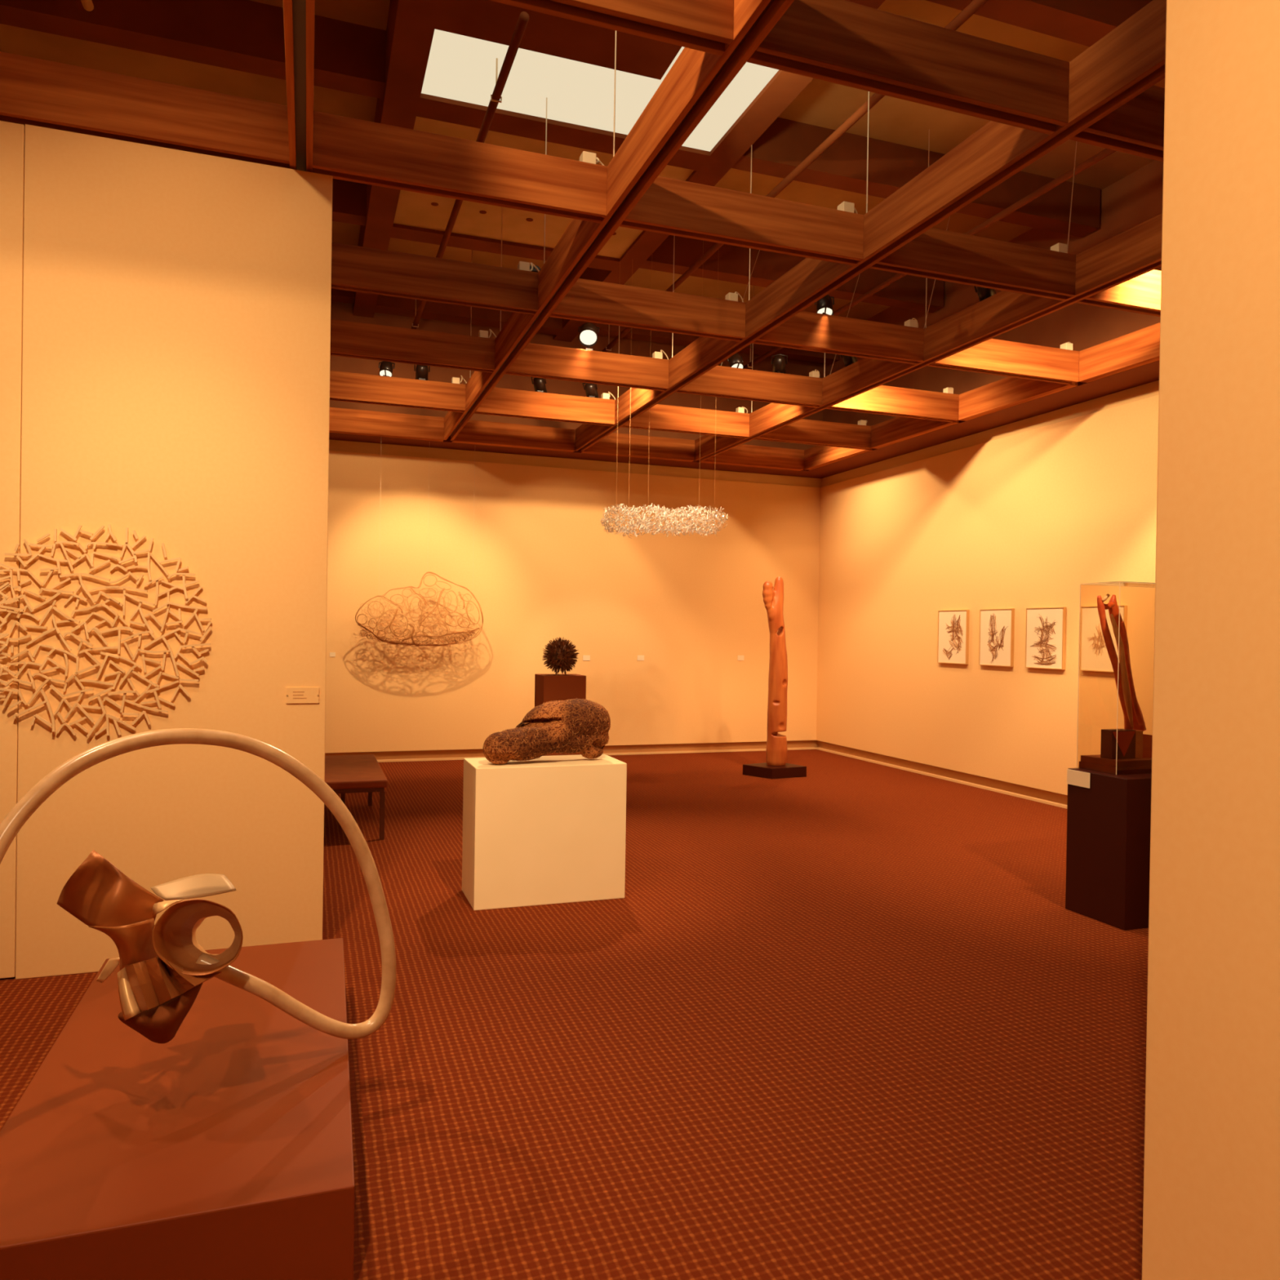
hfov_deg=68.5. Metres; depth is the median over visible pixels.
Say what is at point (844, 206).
junction box
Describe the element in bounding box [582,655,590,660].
wall label
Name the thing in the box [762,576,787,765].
carved column
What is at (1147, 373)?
trim
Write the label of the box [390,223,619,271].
trim
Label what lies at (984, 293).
spot lamp
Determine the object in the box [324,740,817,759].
baseboard
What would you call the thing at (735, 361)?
spot lamp
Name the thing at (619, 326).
rod
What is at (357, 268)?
cross beam
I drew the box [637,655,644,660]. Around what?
wall label
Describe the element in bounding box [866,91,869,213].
rod
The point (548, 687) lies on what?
plinth
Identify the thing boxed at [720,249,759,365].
wire
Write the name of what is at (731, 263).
trim
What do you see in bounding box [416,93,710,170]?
trim
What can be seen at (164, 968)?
ring sculpture
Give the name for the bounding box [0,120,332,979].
wall
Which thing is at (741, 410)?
junction box
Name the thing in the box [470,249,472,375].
rod
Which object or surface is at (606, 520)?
sculpture
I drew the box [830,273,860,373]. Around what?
wire
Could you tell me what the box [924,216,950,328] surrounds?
wire
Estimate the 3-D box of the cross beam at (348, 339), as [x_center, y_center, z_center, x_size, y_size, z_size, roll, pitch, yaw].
[-0.475,-2.292,7.871,7.497,0.248,0.100,1,0,-19]
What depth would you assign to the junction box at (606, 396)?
9.47 m
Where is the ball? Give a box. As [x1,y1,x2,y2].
[542,636,579,675]
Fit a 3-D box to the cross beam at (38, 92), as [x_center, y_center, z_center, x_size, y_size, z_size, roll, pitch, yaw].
[0.525,-2.257,5.043,7.497,0.248,0.100,1,0,-19]
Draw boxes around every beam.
[0,51,1161,316]
[283,0,315,172]
[328,407,804,471]
[329,370,871,449]
[330,319,959,422]
[331,242,1079,384]
[444,0,794,440]
[489,0,1164,161]
[574,0,1166,451]
[694,213,1162,461]
[804,322,1159,470]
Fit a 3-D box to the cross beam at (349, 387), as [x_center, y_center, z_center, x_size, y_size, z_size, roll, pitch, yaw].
[-0.975,-2.309,9.285,7.497,0.248,0.100,1,0,-19]
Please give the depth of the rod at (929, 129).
7.22 m
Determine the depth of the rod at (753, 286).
10.04 m
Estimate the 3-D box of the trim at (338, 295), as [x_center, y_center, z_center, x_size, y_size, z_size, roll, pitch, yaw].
[-5.186,-3.875,9.458,4.435,0.340,0.200,1,0,-19]
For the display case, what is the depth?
5.20 m
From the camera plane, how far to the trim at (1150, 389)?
9.14 m
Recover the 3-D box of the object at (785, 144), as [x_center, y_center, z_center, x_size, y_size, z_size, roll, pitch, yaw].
[2.309,-3.746,7.633,3.450,0.340,0.200,1,0,-19]
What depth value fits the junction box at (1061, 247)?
5.73 m
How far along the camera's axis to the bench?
6.88 m
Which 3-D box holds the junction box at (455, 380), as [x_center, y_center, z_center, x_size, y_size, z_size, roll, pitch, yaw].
[-1.709,-2.493,9.055,0.091,0.119,0.249,1,1,44]
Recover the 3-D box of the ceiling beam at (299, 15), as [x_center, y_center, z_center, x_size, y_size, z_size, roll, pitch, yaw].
[-1.774,-2.292,4.940,0.100,0.248,10.550,1,0,-19]
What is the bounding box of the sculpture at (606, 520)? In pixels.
[600,240,728,538]
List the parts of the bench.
leg, seat, seat frame, leg, leg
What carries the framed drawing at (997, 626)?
attached to the wall at (1020, 522)
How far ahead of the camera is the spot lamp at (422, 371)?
8.85 m
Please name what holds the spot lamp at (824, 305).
attached to the cross beam at (357, 268)
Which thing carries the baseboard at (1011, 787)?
attached to the wall at (1020, 522)
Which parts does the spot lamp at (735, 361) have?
lamp bulb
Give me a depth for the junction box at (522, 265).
6.14 m
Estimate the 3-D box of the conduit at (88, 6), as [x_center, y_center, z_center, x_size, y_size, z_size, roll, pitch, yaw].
[-2.297,-3.641,3.201,0.070,0.635,3.850,1,0,-19]
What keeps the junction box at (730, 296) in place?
on the cross beam at (357, 268)
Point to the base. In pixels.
(1093, 762)
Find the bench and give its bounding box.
[324,754,387,839]
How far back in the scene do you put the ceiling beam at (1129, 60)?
4.58 m
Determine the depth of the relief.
4.03 m
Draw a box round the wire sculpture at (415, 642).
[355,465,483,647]
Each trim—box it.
[328,432,806,475]
[328,440,821,487]
[330,288,355,303]
[332,178,366,226]
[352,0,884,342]
[374,294,562,335]
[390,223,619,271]
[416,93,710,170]
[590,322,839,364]
[640,235,944,312]
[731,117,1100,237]
[793,360,1159,478]
[821,380,1159,487]
[925,0,1152,46]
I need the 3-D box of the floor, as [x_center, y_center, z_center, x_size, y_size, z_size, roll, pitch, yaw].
[-0.196,1.494,4.245,10.500,0.050,14.100,1,0,-19]
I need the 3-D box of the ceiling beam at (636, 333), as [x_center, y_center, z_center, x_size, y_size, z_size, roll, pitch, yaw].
[0.902,-3.795,11.612,3.450,0.340,0.200,1,0,-19]
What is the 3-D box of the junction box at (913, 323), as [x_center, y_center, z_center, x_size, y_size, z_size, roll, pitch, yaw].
[2.107,-2.421,7.222,0.093,0.118,0.226,1,1,40]
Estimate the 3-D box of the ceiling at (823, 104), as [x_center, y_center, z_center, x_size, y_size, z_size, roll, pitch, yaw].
[-0.100,-4.006,4.211,10.520,0.150,14.100,1,0,-19]
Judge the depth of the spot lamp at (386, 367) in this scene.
8.75 m
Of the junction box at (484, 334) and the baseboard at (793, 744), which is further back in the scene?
the baseboard at (793, 744)
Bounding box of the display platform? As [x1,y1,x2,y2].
[0,937,355,1279]
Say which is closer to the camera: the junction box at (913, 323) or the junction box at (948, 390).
the junction box at (913, 323)
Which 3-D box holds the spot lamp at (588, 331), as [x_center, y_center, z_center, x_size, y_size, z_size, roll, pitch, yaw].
[-0.431,-2.538,7.872,0.178,0.245,0.196,1,0,-2]
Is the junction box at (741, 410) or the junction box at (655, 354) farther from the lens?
the junction box at (741, 410)
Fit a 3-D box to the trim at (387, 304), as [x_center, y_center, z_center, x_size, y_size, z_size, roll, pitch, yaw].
[-1.910,-3.802,10.617,2.075,0.400,0.240,1,0,-19]
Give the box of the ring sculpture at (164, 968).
[0,728,396,1044]
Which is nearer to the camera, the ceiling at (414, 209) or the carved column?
the ceiling at (414, 209)
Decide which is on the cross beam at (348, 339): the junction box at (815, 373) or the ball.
the junction box at (815, 373)
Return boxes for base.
[1078,754,1151,774]
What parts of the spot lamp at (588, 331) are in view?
lamp bulb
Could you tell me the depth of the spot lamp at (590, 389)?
9.40 m
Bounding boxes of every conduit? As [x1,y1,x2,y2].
[80,0,93,11]
[411,11,528,328]
[600,0,988,351]
[742,148,1115,368]
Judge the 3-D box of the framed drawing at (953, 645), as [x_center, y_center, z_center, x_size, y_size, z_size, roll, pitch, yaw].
[3.282,-0.032,9.863,0.033,0.560,0.465,1,0,-19]
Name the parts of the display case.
panel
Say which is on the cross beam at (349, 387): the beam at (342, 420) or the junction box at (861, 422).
the junction box at (861, 422)
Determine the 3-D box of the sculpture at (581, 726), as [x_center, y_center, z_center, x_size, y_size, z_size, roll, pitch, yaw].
[-0.530,0.514,5.369,0.758,0.353,0.350,1,0,-19]
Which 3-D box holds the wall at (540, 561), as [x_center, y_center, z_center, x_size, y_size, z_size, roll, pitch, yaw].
[-2.489,-1.372,10.835,10.500,5.280,0.120,1,0,-19]
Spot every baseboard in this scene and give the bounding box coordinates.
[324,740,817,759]
[817,740,1067,804]
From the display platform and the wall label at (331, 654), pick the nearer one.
the display platform
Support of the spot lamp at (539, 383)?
attached to the cross beam at (349, 387)
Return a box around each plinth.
[462,754,626,910]
[534,674,586,755]
[742,762,806,778]
[1065,768,1151,930]
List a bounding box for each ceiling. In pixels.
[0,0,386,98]
[0,0,1164,319]
[393,116,693,258]
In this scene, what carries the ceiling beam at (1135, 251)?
attached to the beam at (342, 420)
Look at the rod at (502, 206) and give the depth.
7.63 m
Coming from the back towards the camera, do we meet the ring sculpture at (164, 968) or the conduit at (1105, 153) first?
the conduit at (1105, 153)
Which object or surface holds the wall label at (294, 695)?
attached to the wall at (176, 347)
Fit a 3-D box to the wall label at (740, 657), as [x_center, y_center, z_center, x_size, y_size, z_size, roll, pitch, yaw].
[1.300,0.231,12.127,0.090,0.065,0.006,1,0,-19]
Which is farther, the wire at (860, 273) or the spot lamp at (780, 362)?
the wire at (860, 273)
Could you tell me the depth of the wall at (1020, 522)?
9.26 m
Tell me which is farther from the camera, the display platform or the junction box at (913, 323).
the junction box at (913, 323)
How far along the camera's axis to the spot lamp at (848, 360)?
8.18 m
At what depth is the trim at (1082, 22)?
5.40 m
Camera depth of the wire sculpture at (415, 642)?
10.47 m
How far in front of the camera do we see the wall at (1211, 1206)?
1.53 m
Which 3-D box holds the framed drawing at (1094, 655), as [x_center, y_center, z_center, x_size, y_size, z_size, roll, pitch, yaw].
[3.939,-0.009,8.004,0.033,0.560,0.465,1,0,-19]
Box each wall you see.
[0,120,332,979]
[324,301,823,752]
[816,160,1163,795]
[1142,0,1279,1279]
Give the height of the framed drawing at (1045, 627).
0.560 m
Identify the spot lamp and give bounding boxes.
[378,360,395,377]
[413,364,430,380]
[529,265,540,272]
[530,377,546,392]
[577,322,599,350]
[582,382,599,398]
[727,353,743,368]
[771,354,787,373]
[814,294,834,315]
[840,355,857,366]
[973,285,995,301]
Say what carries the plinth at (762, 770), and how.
on the floor
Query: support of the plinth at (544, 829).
on the floor
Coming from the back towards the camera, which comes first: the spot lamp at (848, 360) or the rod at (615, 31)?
the spot lamp at (848, 360)
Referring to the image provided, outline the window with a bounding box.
[421,0,778,151]
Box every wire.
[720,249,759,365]
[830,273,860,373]
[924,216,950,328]
[1067,141,1077,247]
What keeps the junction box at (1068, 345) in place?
attached to the cross beam at (357, 268)
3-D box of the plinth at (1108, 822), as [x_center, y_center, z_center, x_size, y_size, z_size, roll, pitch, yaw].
[2.821,1.116,5.193,0.790,0.786,0.405,1,0,-19]
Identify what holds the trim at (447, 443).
attached to the wall at (540, 561)
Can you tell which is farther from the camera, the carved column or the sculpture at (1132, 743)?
the carved column
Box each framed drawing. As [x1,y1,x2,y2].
[937,609,969,664]
[978,608,1014,666]
[1025,607,1066,669]
[1080,604,1127,672]
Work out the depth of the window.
5.91 m
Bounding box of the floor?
[0,749,1148,1279]
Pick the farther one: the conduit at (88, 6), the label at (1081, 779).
the label at (1081, 779)
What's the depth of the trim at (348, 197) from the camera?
8.08 m
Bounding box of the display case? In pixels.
[1076,581,1155,774]
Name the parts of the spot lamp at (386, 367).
lamp bulb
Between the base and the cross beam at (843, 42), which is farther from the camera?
the base
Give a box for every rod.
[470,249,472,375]
[499,206,502,331]
[543,97,546,263]
[613,31,616,156]
[617,325,619,397]
[671,235,675,357]
[748,144,751,300]
[751,285,754,413]
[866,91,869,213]
[924,128,929,328]
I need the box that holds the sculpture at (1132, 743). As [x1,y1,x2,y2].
[1097,593,1152,759]
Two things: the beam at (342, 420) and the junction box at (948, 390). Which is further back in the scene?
the beam at (342, 420)
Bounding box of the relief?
[0,524,211,737]
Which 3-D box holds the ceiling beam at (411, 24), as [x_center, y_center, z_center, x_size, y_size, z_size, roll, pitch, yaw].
[0.320,-3.725,4.310,2.515,0.400,14.000,1,0,-19]
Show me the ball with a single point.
(562, 655)
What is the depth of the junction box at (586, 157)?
4.72 m
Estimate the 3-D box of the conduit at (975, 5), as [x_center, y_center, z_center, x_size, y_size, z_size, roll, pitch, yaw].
[0.977,-3.616,7.090,0.070,0.635,9.000,1,0,-19]
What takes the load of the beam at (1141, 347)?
attached to the wall at (1020, 522)
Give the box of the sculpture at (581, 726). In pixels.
[483,698,610,764]
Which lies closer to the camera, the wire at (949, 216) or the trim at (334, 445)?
the wire at (949, 216)
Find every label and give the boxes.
[286,687,319,703]
[329,652,335,657]
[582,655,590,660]
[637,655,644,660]
[737,655,744,660]
[1066,768,1089,788]
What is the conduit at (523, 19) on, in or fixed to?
hanging from the ceiling at (823, 104)
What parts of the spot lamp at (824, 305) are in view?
lamp bulb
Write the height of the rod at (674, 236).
1.245 m
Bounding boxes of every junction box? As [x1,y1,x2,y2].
[451,375,466,383]
[478,328,496,337]
[517,261,538,271]
[579,151,604,165]
[600,391,615,399]
[652,349,668,359]
[724,291,743,302]
[735,406,747,413]
[808,369,819,377]
[837,201,857,213]
[857,419,867,425]
[904,318,918,328]
[942,386,953,393]
[1050,242,1067,253]
[1060,342,1072,350]
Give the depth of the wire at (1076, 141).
6.08 m

